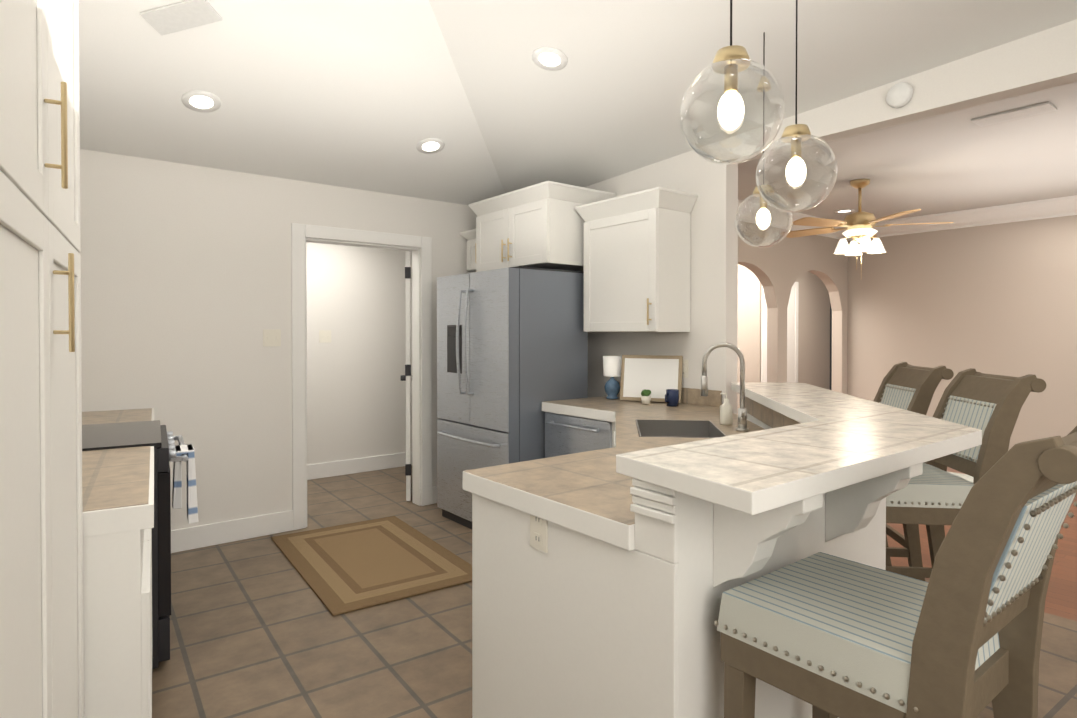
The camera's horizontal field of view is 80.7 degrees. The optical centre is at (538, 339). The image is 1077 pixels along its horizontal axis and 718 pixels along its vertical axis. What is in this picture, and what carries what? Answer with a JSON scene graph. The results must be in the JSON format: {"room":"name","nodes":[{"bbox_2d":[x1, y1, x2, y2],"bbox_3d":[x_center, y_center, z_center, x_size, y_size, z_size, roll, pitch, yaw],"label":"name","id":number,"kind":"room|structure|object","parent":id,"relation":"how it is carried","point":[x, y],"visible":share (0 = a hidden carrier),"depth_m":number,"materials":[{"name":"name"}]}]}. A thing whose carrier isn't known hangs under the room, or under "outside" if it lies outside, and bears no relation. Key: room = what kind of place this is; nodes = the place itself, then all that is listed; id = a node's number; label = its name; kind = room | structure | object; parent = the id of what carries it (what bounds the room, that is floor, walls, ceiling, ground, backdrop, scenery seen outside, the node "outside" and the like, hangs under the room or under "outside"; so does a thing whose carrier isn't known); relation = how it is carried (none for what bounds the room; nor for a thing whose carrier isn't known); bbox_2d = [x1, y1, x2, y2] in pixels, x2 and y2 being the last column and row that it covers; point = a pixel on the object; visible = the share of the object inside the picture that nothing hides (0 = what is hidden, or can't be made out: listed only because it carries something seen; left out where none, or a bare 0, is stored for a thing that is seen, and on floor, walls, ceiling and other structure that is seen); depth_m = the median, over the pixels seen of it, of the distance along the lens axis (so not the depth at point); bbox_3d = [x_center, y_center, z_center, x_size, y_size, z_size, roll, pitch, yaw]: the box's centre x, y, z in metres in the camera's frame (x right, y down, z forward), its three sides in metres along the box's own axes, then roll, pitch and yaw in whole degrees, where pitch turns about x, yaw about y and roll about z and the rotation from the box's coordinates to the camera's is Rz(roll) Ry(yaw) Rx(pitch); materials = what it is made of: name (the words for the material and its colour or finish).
{"room":"kitchen","nodes":[
{"label":"kitchen","id":0,"kind":"room"},
{"bbox_2d":[78,149,477,529],"bbox_3d":[-2.299,-0.377,3.981,5.420,3.400,0.120,0,1,-38],"label":"wall","id":1,"kind":"structure","parent":0,"point":[186,294],"depth_m":4.07,"materials":[{"name":"paint"}]},
{"bbox_2d":[291,223,431,529],"bbox_3d":[-1.317,0.255,4.761,1.080,2.120,0.156,0,1,-38],"label":"door frame","id":2,"kind":"structure","parent":1,"relation":"attached to","point":[422,420],"depth_m":4.76,"materials":[{"name":"white wood"}]},
{"bbox_2d":[401,251,410,500],"bbox_3d":[-1.109,0.291,5.482,0.441,2.008,0.740,0,1,-38],"label":"hall door","id":3,"kind":"structure","parent":1,"relation":"in","point":[406,377],"depth_m":5.09,"materials":[{"name":"wood"}]},
{"bbox_2d":[460,229,475,271],"bbox_3d":[-0.337,-0.719,5.234,0.534,0.318,0.343,0,1,-38],"label":"upper cabinet","id":4,"kind":"object","parent":1,"relation":"attached to","point":[469,236],"visible":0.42,"depth_m":5.12,"materials":[{"name":"white wood"}]},
{"bbox_2d":[306,242,411,464],"bbox_3d":[-2.183,0.003,5.923,2.600,2.600,0.120,0,1,-38],"label":"wall","id":5,"kind":"structure","parent":0,"point":[356,385],"depth_m":6.17,"materials":[{"name":"paint"}]},
{"bbox_2d":[319,330,330,342],"bbox_3d":[-2.008,-0.028,5.975,0.115,0.115,0.011,0,1,-38],"label":"hall light switch","id":6,"kind":"object","parent":5,"relation":"attached to","point":[324,336],"visible":1,"depth_m":5.97,"materials":[{"name":"white plastic"}]},
{"bbox_2d":[79,0,1076,204],"bbox_3d":[-0.339,-1.457,1.141,5.600,0.780,6.750,0,1,-38],"label":"ceiling","id":7,"kind":"structure","parent":0,"point":[368,95],"depth_m":3.32,"materials":[{"name":"paint"}]},
{"bbox_2d":[140,0,221,35],"bbox_3d":[-1.604,-1.454,2.852,0.300,0.017,0.140,-11,-13,4],"label":"ceiling vent","id":8,"kind":"object","parent":7,"relation":"in","point":[175,17],"visible":1,"depth_m":2.84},
{"bbox_2d":[182,90,220,111],"bbox_3d":[-1.823,-1.286,3.431,0.190,0.060,0.184,0,1,-38],"label":"recessed light","id":9,"kind":"object","parent":7,"relation":"in","point":[199,101],"visible":1,"depth_m":3.42,"materials":[{"name":"beige plastic"}]},
{"bbox_2d":[416,138,444,153],"bbox_3d":[-0.726,-1.301,4.269,0.190,0.060,0.184,0,1,-38],"label":"recessed light","id":10,"kind":"object","parent":7,"relation":"in","point":[430,145],"visible":1,"depth_m":4.26,"materials":[{"name":"beige plastic"}]},
{"bbox_2d":[532,47,567,70],"bbox_3d":[0.059,-1.467,3.319,0.186,0.053,0.190,0,1,-38],"label":"recessed light","id":11,"kind":"object","parent":7,"relation":"in","point":[551,58],"visible":1,"depth_m":3.31,"materials":[{"name":"beige plastic"}]},
{"bbox_2d":[679,0,784,164],"bbox_3d":[0.476,-1.080,1.564,0.250,1.286,0.250,0,1,-38],"label":"pendant light","id":12,"kind":"object","parent":7,"relation":"hanging from","point":[730,62],"visible":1,"depth_m":1.54,"materials":[{"name":"clear glass"}]},
{"bbox_2d":[734,32,792,247],"bbox_3d":[1.014,-0.896,2.855,0.250,0.964,0.250,0,1,-38],"label":"pendant light","id":13,"kind":"object","parent":7,"relation":"hanging from","point":[763,218],"visible":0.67,"depth_m":2.84,"materials":[{"name":"clear glass"}]},
{"bbox_2d":[756,0,837,211],"bbox_3d":[0.842,-0.994,2.070,0.250,1.152,0.250,0,1,-38],"label":"pendant light","id":14,"kind":"object","parent":7,"relation":"hanging from","point":[795,135],"visible":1,"depth_m":2.05,"materials":[{"name":"clear glass"}]},
{"bbox_2d":[152,465,1076,717],"bbox_3d":[-0.552,1.395,1.926,6.200,0.100,8.800,0,1,-38],"label":"floor","id":15,"kind":"structure","parent":0,"point":[258,629],"depth_m":2.81,"materials":[{"name":"brown tile"}]},
{"bbox_2d":[0,0,83,717],"bbox_3d":[-1.050,0.175,0.984,0.529,2.360,1.118,0,1,-31],"label":"tall cabinet","id":16,"kind":"object","parent":15,"relation":"on","point":[41,604],"visible":1,"depth_m":1.05,"materials":[{"name":"white wood"}]},
{"bbox_2d":[82,416,149,463],"bbox_3d":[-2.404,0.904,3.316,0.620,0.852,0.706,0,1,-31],"label":"countertop","id":17,"kind":"structure","parent":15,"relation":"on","point":[131,453],"depth_m":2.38,"materials":[{"name":"tile"}]},
{"bbox_2d":[82,480,153,717],"bbox_3d":[-1.441,0.921,1.746,0.640,0.852,0.567,0,1,-31],"label":"base cabinet","id":18,"kind":"object","parent":15,"relation":"on","point":[118,501],"depth_m":1.63,"materials":[{"name":"wood"}]},
{"bbox_2d":[82,456,153,483],"bbox_3d":[-1.669,0.917,2.121,0.640,0.852,0.561,0,1,-31],"label":"countertop","id":19,"kind":"structure","parent":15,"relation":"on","point":[106,471],"depth_m":2.05,"materials":[{"name":"tile"}]},
{"bbox_2d":[82,420,197,668],"bbox_3d":[-1.936,0.849,2.736,0.801,0.935,0.762,0,1,-31],"label":"range","id":20,"kind":"object","parent":15,"relation":"on","point":[157,436],"visible":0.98,"depth_m":2.56,"materials":[{"name":"metal"}]},
{"bbox_2d":[271,516,471,615],"bbox_3d":[-1.026,1.317,3.869,0.860,0.012,1.400,0,1,-34],"label":"jute rug","id":21,"kind":"object","parent":15,"relation":"on","point":[346,568],"visible":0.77,"depth_m":3.72,"materials":[{"name":"beige fabric"}]},
{"bbox_2d":[437,266,587,528],"bbox_3d":[-0.237,0.422,4.537,0.761,1.790,0.912,0,1,-38],"label":"fridge","id":22,"kind":"object","parent":15,"relation":"on","point":[512,349],"visible":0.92,"depth_m":4.24,"materials":[{"name":"grey metal"}]},
{"bbox_2d":[542,382,818,421],"bbox_3d":[0.206,0.817,3.353,2.281,1.025,1.477,0,1,-38],"label":"countertop","id":23,"kind":"structure","parent":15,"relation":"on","point":[593,407],"depth_m":3.91,"materials":[{"name":"tile"}]},
{"bbox_2d":[603,356,621,398],"bbox_3d":[0.503,0.259,4.324,0.130,0.290,0.130,0,1,-38],"label":"light","id":24,"kind":"object","parent":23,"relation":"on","point":[612,366],"visible":1,"depth_m":4.28,"materials":[{"name":"blue ceramic"}]},
{"bbox_2d":[641,389,650,403],"bbox_3d":[0.679,0.362,4.005,0.066,0.091,0.062,0,1,-38],"label":"plant","id":25,"kind":"object","parent":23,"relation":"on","point":[645,397],"visible":1,"depth_m":3.98,"materials":[{"name":"green plant"}]},
{"bbox_2d":[620,355,682,402],"bbox_3d":[0.731,0.253,4.125,0.400,0.298,0.064,0,1,24],"label":"framed picture","id":26,"kind":"object","parent":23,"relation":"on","point":[657,376],"visible":0.82,"depth_m":4.12,"materials":[{"name":"white paper"}]},
{"bbox_2d":[665,389,678,406],"bbox_3d":[0.811,0.359,3.880,0.109,0.100,0.080,0,1,-38],"label":"cup","id":27,"kind":"object","parent":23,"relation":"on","point":[671,397],"visible":1,"depth_m":3.86,"materials":[{"name":"blue ceramic"}]},
{"bbox_2d":[720,393,732,424],"bbox_3d":[0.922,0.340,3.114,0.060,0.154,0.060,0,1,-38],"label":"soap bottle","id":28,"kind":"object","parent":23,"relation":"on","point":[726,412],"visible":1,"depth_m":3.09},
{"bbox_2d":[463,390,981,717],"bbox_3d":[0.925,0.827,2.439,2.281,1.025,0.849,0,1,-38],"label":"base cabinet","id":29,"kind":"object","parent":15,"relation":"on","point":[668,526],"depth_m":1.67,"materials":[{"name":"wood"}]},
{"bbox_2d":[530,515,547,552],"bbox_3d":[0.000,0.531,1.779,0.008,0.115,0.075,0,1,-38],"label":"outlet","id":30,"kind":"object","parent":29,"relation":"attached to","point":[538,533],"visible":0.88,"depth_m":1.77,"materials":[{"name":"plastic"}]},
{"bbox_2d":[701,342,748,431],"bbox_3d":[0.876,0.216,2.923,0.144,0.406,0.218,0,1,-38],"label":"faucet","id":31,"kind":"object","parent":29,"relation":"on","point":[742,417],"visible":1,"depth_m":2.91,"materials":[{"name":"silver metal"}]},
{"bbox_2d":[714,426,1076,717],"bbox_3d":[0.765,0.749,1.314,0.446,1.211,0.642,0,1,-38],"label":"stool","id":32,"kind":"object","parent":15,"relation":"on","point":[957,635],"visible":1,"depth_m":1.21,"materials":[{"name":"wood"}]},
{"bbox_2d":[874,362,953,580],"bbox_3d":[1.681,0.729,3.277,0.642,1.211,0.446,0,1,7],"label":"stool","id":33,"kind":"object","parent":15,"relation":"on","point":[905,386],"visible":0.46,"depth_m":3.09,"materials":[{"name":"wood"}]},
{"bbox_2d":[886,368,1045,577],"bbox_3d":[1.604,0.735,2.631,0.642,1.211,0.446,0,1,7],"label":"stool","id":34,"kind":"object","parent":15,"relation":"on","point":[932,497],"visible":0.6,"depth_m":2.44,"materials":[{"name":"wood"}]},
{"bbox_2d":[636,419,725,437],"bbox_3d":[0.659,0.511,2.998,0.645,0.187,0.645,0,1,-38],"label":"sink basin","id":35,"kind":"object","parent":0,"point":[645,428],"depth_m":3.25,"materials":[{"name":"silver metal"}]},
{"bbox_2d":[737,264,829,414],"bbox_3d":[2.052,-0.222,8.237,6.680,3.000,0.120,0,1,-38],"label":"wall","id":36,"kind":"structure","parent":0,"point":[814,335],"depth_m":9.74,"materials":[{"name":"paint"}]},
{"bbox_2d":[761,282,798,382],"bbox_3d":[3.550,0.202,9.312,0.960,2.130,0.018,0,1,-38],"label":"door frame","id":37,"kind":"structure","parent":36,"relation":"attached to","point":[792,341],"depth_m":9.47,"materials":[{"name":"white paint"}]},
{"bbox_2d":[738,221,847,393],"bbox_3d":[3.004,-0.209,7.027,6.680,3.000,0.120,0,1,-38],"label":"wall","id":38,"kind":"structure","parent":0,"point":[779,269],"depth_m":6.63,"materials":[{"name":"paint"}]},
{"bbox_2d":[738,200,851,238],"bbox_3d":[2.010,-1.219,6.080,3.960,0.160,0.120,0,1,-38],"label":"crown molding","id":39,"kind":"structure","parent":38,"relation":"attached to","point":[837,235],"depth_m":6.47,"materials":[{"name":"white wood"}]},
{"bbox_2d":[584,19,1076,413],"bbox_3d":[1.428,-0.372,3.531,0.120,3.400,8.300,0,1,-38],"label":"wall","id":40,"kind":"structure","parent":0,"point":[714,276],"depth_m":3.83,"materials":[{"name":"paint"}]},
{"bbox_2d":[468,181,615,271],"bbox_3d":[0.006,-0.779,4.717,0.634,0.528,0.978,0,1,-38],"label":"upper cabinet","id":41,"kind":"object","parent":40,"relation":"attached to","point":[539,225],"visible":0.92,"depth_m":4.38,"materials":[{"name":"white wood"}]},
{"bbox_2d":[574,187,697,331],"bbox_3d":[0.620,-0.478,4.159,0.364,0.858,0.758,0,1,-38],"label":"upper cabinet","id":42,"kind":"object","parent":40,"relation":"attached to","point":[637,246],"visible":1,"depth_m":3.97,"materials":[{"name":"white wood"}]},
{"bbox_2d":[682,360,687,377],"bbox_3d":[0.929,0.187,4.066,0.008,0.115,0.075,0,1,-38],"label":"outlet","id":43,"kind":"object","parent":40,"relation":"attached to","point":[685,369],"visible":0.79,"depth_m":4.05,"materials":[{"name":"plastic"}]},
{"bbox_2d":[886,82,912,107],"bbox_3d":[1.720,-1.167,3.027,0.032,0.120,0.120,0,1,-38],"label":"smoke detector","id":44,"kind":"object","parent":40,"relation":"attached to","point":[899,94],"visible":1,"depth_m":3.01,"materials":[{"name":"white plastic"}]},
{"bbox_2d":[738,82,1076,220],"bbox_3d":[4.347,-1.316,5.310,6.680,0.050,7.500,0,1,-38],"label":"ceiling","id":45,"kind":"structure","parent":0,"point":[958,160],"depth_m":4.66,"materials":[{"name":"paint"}]},
{"bbox_2d":[834,209,854,212],"bbox_3d":[3.098,-1.300,6.427,0.190,0.006,0.190,0,1,-38],"label":"recessed light","id":46,"kind":"object","parent":45,"relation":"in","point":[844,210],"visible":0.96,"depth_m":6.43,"materials":[{"name":"beige plastic"}]},
{"bbox_2d":[781,179,952,268],"bbox_3d":[2.581,-0.890,5.190,1.282,0.800,1.240,0,1,-38],"label":"room ceiling fan","id":47,"kind":"object","parent":45,"relation":"hanging from","point":[859,225],"visible":0.98,"depth_m":5.09,"materials":[{"name":"gold metal"}]},
{"bbox_2d":[971,102,1056,126],"bbox_3d":[2.673,-1.267,3.573,0.160,0.017,0.360,0,1,-38],"label":"ceiling vent","id":48,"kind":"object","parent":45,"relation":"in","point":[1032,110],"visible":1,"depth_m":3.55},
{"bbox_2d":[847,215,1076,450],"bbox_3d":[5.483,-0.189,5.173,0.120,3.000,5.860,0,1,-38],"label":"wall","id":49,"kind":"structure","parent":0,"point":[998,299],"depth_m":6.40,"materials":[{"name":"paint"}]},
{"bbox_2d":[846,195,1076,240],"bbox_3d":[5.388,-1.209,5.088,0.120,0.160,5.860,0,1,-38],"label":"crown molding","id":50,"kind":"structure","parent":49,"relation":"attached to","point":[1039,209],"depth_m":6.30,"materials":[{"name":"white wood"}]},
{"bbox_2d":[886,467,1076,620],"bbox_3d":[4.319,1.354,5.762,6.200,0.100,8.800,0,1,-38],"label":"floor","id":51,"kind":"structure","parent":0,"point":[1061,599],"depth_m":3.75,"materials":[{"name":"brown tile"}]},
{"bbox_2d":[947,471,973,482],"bbox_3d":[3.751,1.298,5.772,0.900,0.010,1.600,0,1,-38],"label":"living room rug","id":52,"kind":"object","parent":51,"relation":"on","point":[967,477],"visible":0.02,"depth_m":5.97,"materials":[{"name":"fabric"}]},
{"bbox_3d":[4.528,-0.341,0.613,12.220,3.400,0.120,0,1,-38],"label":"wall","id":53,"kind":"structure","parent":0,"visible":0},
{"bbox_2d":[171,510,292,552],"bbox_3d":[-3.043,1.260,3.326,3.420,0.140,0.016,0,1,-38],"label":"baseboard","id":54,"kind":"structure","parent":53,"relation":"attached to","point":[195,537],"depth_m":4.13,"materials":[{"name":"white wood"}]},
{"bbox_2d":[307,451,411,479],"bbox_3d":[-2.141,1.233,5.882,2.600,0.140,0.016,0,1,-38],"label":"baseboard","id":55,"kind":"structure","parent":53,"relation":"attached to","point":[358,465],"depth_m":6.16,"materials":[{"name":"white wood"}]},
{"bbox_2d":[432,486,436,503],"bbox_3d":[-0.537,1.239,5.300,0.800,0.140,0.016,0,1,-38],"label":"baseboard","id":56,"kind":"structure","parent":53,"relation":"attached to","point":[434,488],"depth_m":5.06,"materials":[{"name":"white wood"}]}
]}

